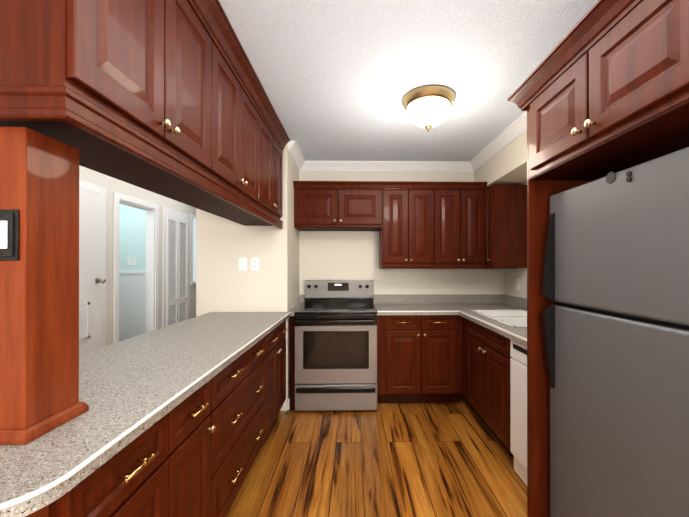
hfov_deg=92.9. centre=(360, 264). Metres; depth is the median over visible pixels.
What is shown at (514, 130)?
crown molding
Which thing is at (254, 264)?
duplex electrical outlet
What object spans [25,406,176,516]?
base cabinet
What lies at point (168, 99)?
upper cabinet
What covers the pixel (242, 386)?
base cabinet
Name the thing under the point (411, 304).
countertop
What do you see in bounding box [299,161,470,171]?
crown molding
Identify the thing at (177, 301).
door
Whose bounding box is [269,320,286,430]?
base cabinet
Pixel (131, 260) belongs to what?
bathroom light switch
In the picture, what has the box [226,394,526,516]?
floor
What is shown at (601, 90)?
upper cabinet
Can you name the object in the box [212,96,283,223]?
upper cabinet
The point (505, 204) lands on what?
upper cabinet
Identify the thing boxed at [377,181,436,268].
upper cabinet
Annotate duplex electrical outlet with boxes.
[251,258,258,270]
[516,279,519,289]
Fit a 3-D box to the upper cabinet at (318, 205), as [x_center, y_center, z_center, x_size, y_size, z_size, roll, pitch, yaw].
[-0.237,-0.616,3.503,0.903,0.453,0.338,0,0,-1]
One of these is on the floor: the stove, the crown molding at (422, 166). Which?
the stove
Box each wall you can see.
[79,143,526,410]
[474,130,526,187]
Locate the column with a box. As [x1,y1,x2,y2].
[0,127,88,444]
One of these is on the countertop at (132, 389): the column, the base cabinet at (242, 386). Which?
the column
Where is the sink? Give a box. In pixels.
[471,310,526,326]
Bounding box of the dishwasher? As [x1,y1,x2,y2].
[510,339,526,485]
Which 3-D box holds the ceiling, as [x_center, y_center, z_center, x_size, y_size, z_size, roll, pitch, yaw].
[-1.030,-1.183,1.760,5.900,0.060,9.000,0,0,-1]
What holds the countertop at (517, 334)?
on the base cabinet at (486, 356)
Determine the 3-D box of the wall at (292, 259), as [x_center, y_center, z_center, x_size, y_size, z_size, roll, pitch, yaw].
[-1.110,0.092,1.755,5.740,2.490,9.000,0,0,-1]
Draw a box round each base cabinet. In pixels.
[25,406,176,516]
[177,375,216,516]
[217,334,268,516]
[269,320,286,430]
[377,315,461,402]
[462,317,513,458]
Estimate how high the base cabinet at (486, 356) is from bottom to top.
0.870 m
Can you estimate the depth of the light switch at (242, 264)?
3.00 m
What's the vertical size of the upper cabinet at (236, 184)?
0.743 m
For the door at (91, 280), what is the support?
in the wall at (292, 259)
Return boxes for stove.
[294,280,376,410]
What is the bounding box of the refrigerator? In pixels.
[543,147,688,516]
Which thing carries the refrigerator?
on the floor
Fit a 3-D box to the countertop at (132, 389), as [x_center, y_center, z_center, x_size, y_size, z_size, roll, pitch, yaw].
[-0.969,0.398,2.095,0.765,0.140,3.120,0,0,-1]
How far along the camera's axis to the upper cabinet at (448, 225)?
3.36 m
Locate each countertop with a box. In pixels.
[0,295,304,516]
[373,294,458,314]
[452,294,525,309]
[458,309,526,346]
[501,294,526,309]
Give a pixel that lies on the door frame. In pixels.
(152, 278)
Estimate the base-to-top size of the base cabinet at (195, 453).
0.868 m
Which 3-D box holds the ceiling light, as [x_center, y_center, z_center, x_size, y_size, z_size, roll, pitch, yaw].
[0.471,-1.036,2.268,0.360,0.230,0.360,0,0,-1]
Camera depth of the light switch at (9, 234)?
0.78 m
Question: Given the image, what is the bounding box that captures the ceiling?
[219,0,597,161]
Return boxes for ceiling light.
[402,85,454,131]
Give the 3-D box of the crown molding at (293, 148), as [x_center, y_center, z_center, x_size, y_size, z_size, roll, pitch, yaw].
[-0.639,-1.102,3.294,0.074,0.092,0.547,0,0,-1]
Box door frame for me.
[79,180,189,346]
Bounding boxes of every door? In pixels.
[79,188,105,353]
[166,213,187,325]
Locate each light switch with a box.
[0,209,18,260]
[128,257,135,264]
[239,258,246,270]
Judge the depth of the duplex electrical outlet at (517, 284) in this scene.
3.37 m
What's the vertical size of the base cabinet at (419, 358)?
0.870 m
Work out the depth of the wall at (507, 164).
2.97 m
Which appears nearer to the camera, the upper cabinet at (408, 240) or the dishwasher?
the dishwasher
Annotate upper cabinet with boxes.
[0,0,215,179]
[140,16,259,207]
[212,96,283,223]
[293,181,384,230]
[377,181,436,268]
[437,182,484,268]
[485,182,526,268]
[507,0,688,516]
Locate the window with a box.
[190,214,195,285]
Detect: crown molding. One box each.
[288,141,305,168]
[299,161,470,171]
[469,111,526,171]
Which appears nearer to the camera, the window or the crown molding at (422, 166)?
the crown molding at (422, 166)

